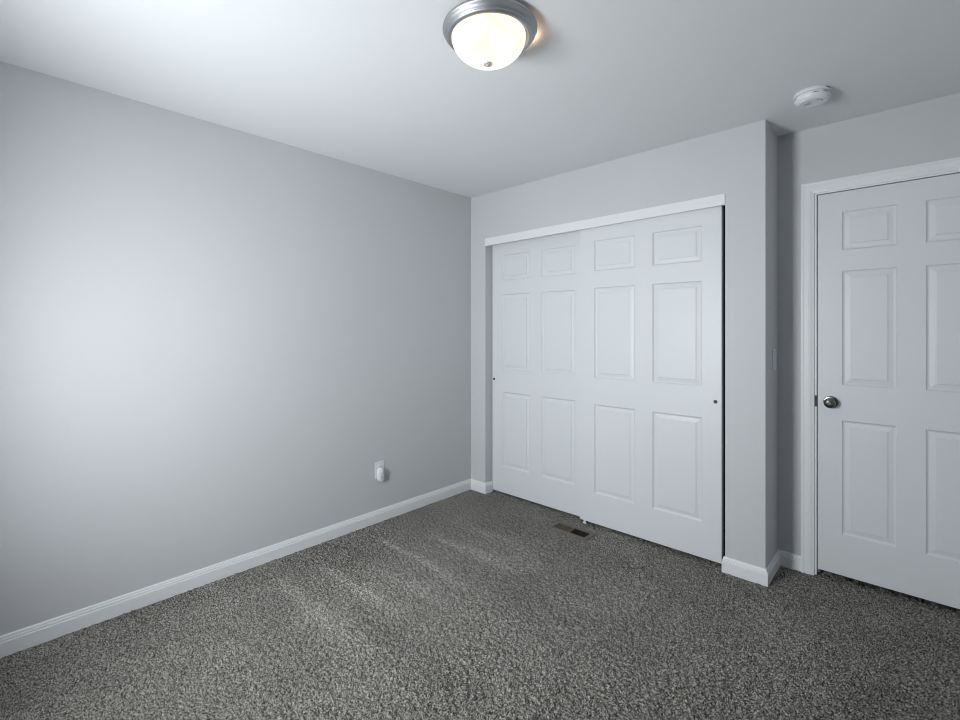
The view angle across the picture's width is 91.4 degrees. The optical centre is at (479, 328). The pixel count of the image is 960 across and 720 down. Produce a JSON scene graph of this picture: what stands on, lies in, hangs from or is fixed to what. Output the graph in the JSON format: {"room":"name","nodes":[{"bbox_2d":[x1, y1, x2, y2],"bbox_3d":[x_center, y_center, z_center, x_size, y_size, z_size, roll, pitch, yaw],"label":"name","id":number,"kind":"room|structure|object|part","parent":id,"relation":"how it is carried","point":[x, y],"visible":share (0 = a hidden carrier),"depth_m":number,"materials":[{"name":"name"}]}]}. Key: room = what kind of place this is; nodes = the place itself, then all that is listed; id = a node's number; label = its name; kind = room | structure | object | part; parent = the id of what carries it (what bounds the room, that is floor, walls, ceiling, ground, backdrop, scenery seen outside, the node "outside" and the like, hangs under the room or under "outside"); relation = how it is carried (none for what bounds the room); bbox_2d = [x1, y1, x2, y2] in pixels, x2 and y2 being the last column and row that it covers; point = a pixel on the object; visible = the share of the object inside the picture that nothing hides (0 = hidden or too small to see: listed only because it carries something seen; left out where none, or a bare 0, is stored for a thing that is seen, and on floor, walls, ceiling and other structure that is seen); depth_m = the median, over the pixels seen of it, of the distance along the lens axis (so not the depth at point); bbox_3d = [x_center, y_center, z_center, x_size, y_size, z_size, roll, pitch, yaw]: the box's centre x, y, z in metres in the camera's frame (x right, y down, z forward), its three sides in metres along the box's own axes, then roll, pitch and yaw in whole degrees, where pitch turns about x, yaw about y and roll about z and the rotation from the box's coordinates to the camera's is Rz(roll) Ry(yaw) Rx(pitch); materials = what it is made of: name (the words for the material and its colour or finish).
{"room":"empty bedroom","nodes":[
{"label":"empty bedroom","id":0,"kind":"room"},
{"bbox_2d":[0,61,470,635],"bbox_3d":[-0.989,0.148,3.052,0.120,2.490,4.278,0,0,43],"label":"wall","id":1,"kind":"structure","parent":0,"point":[214,338],"depth_m":2.43,"materials":[{"name":"grey paint"}]},
{"bbox_2d":[0,479,470,657],"bbox_3d":[-1.197,1.304,2.733,0.014,0.086,3.288,0,0,43],"label":"baseboard","id":2,"kind":"structure","parent":1,"relation":"attached to","point":[42,632],"depth_m":2.43,"materials":[{"name":"white paint"}]},
{"bbox_2d":[375,460,383,478],"bbox_3d":[-0.701,0.986,3.266,0.008,0.117,0.073,0,0,43],"label":"wall outlet","id":3,"kind":"object","parent":1,"relation":"attached to","point":[379,464],"visible":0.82,"depth_m":3.26,"materials":[{"name":"white plastic"}]},
{"bbox_2d":[377,467,383,481],"bbox_3d":[-0.687,1.016,3.251,0.031,0.095,0.048,0,0,43],"label":"plug","id":4,"kind":"object","parent":3,"relation":"attached to","point":[380,471],"visible":1,"depth_m":3.24,"materials":[{"name":"white plastic"}]},
{"bbox_2d":[0,490,959,719],"bbox_3d":[0.239,1.351,1.899,3.250,0.016,4.038,0,0,43],"label":"floor","id":5,"kind":"structure","parent":0,"point":[466,605],"depth_m":2.04,"materials":[{"name":"grey carpet"}]},
{"bbox_2d":[548,521,596,540],"bbox_3d":[0.611,1.424,3.118,0.296,0.168,0.136,0,0,43],"label":"floor vent","id":6,"kind":"object","parent":5,"relation":"in","point":[562,527],"visible":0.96,"depth_m":3.13,"materials":[{"name":"brown metal"}]},
{"bbox_2d":[0,0,959,197],"bbox_3d":[0.239,-1.147,1.899,3.490,0.100,4.278,0,0,43],"label":"ceiling","id":7,"kind":"structure","parent":0,"point":[379,85],"depth_m":1.96,"materials":[{"name":"white paint"}]},
{"bbox_2d":[443,0,537,70],"bbox_3d":[0.036,-1.023,1.701,0.344,0.146,0.344,0,0,43],"label":"ceiling light","id":8,"kind":"object","parent":7,"relation":"attached to","point":[488,35],"visible":1,"depth_m":1.61,"materials":[{"name":"white glass"}]},
{"bbox_2d":[793,85,831,108],"bbox_3d":[1.549,-1.071,2.182,0.148,0.051,0.148,0,0,43],"label":"smoke detector","id":9,"kind":"object","parent":7,"relation":"attached to","point":[814,96],"visible":1,"depth_m":2.14,"materials":[{"name":"white plastic"}]},
{"bbox_2d":[471,120,777,568],"bbox_3d":[0.813,0.148,3.306,2.160,2.490,0.299,0,0,43],"label":"wall","id":10,"kind":"structure","parent":0,"point":[740,163],"depth_m":2.58,"materials":[{"name":"grey paint"}]},
{"bbox_2d":[471,479,492,493],"bbox_3d":[0.010,1.304,3.897,0.180,0.086,0.090,0,0,43],"label":"baseboard","id":11,"kind":"structure","parent":10,"relation":"attached to","point":[478,486],"depth_m":3.85,"materials":[{"name":"white paint"}]},
{"bbox_2d":[492,230,579,515],"bbox_3d":[0.447,0.314,3.577,0.912,2.032,0.036,0,0,43],"label":"door","id":12,"kind":"structure","parent":10,"relation":"in","point":[536,281],"depth_m":3.56,"materials":[{"name":"white paint"}]},
{"bbox_2d":[485,194,724,245],"bbox_3d":[0.737,-0.709,3.246,1.800,0.074,0.122,0,0,43],"label":"trim","id":13,"kind":"structure","parent":10,"relation":"attached to","point":[716,200],"depth_m":3.03,"materials":[{"name":"white paint"}]},
{"bbox_2d":[580,206,722,563],"bbox_3d":[1.036,0.310,2.954,0.910,2.024,0.036,0,0,43],"label":"door","id":14,"kind":"structure","parent":10,"relation":"in","point":[651,289],"depth_m":2.90,"materials":[{"name":"white paint"}]},
{"bbox_2d":[722,556,767,586],"bbox_3d":[1.430,1.304,2.527,0.222,0.086,0.036,0,0,43],"label":"baseboard","id":15,"kind":"structure","parent":10,"relation":"attached to","point":[752,573],"depth_m":2.51,"materials":[{"name":"white paint"}]},
{"bbox_2d":[766,550,779,585],"bbox_3d":[1.601,1.304,2.557,0.014,0.086,0.313,0,0,43],"label":"baseboard","id":16,"kind":"structure","parent":10,"relation":"attached to","point":[773,566],"depth_m":2.55,"materials":[{"name":"white paint"}]},
{"bbox_2d":[772,349,776,370],"bbox_3d":[1.636,0.173,2.597,0.010,0.117,0.073,0,0,43],"label":"light switch","id":17,"kind":"object","parent":10,"relation":"attached to","point":[774,355],"visible":1,"depth_m":2.58,"materials":[{"name":"white plastic"}]},
{"bbox_2d":[723,206,724,520],"bbox_3d":[1.662,0.148,3.414,3.250,2.490,0.120,0,0,43],"label":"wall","id":18,"kind":"structure","parent":0,"point":[723,206],"depth_m":3.29,"materials":[{"name":"grey paint"}]},
{"bbox_2d":[778,93,959,554],"bbox_3d":[2.212,0.148,2.507,1.205,2.490,0.451,0,0,43],"label":"wall","id":19,"kind":"structure","parent":0,"point":[929,130],"depth_m":2.61,"materials":[{"name":"grey paint"}]},
{"bbox_2d":[778,549,800,570],"bbox_3d":[1.739,1.304,2.632,0.114,0.086,0.014,0,0,43],"label":"baseboard","id":20,"kind":"structure","parent":19,"relation":"attached to","point":[792,561],"depth_m":2.63,"materials":[{"name":"white paint"}]},
{"bbox_2d":[801,157,959,574],"bbox_3d":[2.146,0.277,2.326,0.898,2.142,0.132,0,0,43],"label":"door frame","id":21,"kind":"structure","parent":19,"relation":"attached to","point":[810,192],"depth_m":2.56,"materials":[{"name":"white paint"}]},
{"bbox_3d":[1.842,0.395,2.564,0.010,0.060,0.034,0,0,43],"label":"strike plate","id":22,"kind":"part","parent":21,"relation":"part of","materials":[{"name":"grey metal"}]},
{"bbox_2d":[818,173,959,608],"bbox_3d":[2.111,0.292,2.277,0.770,2.030,0.096,0,0,43],"label":"door","id":23,"kind":"structure","parent":19,"relation":"in","point":[889,254],"depth_m":2.35,"materials":[{"name":"white paint"}]},
{"bbox_3d":[1.860,0.395,2.488,0.066,0.066,0.060,0,0,43],"label":"knob","id":24,"kind":"part","parent":23,"relation":"part of","materials":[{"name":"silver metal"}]}
]}

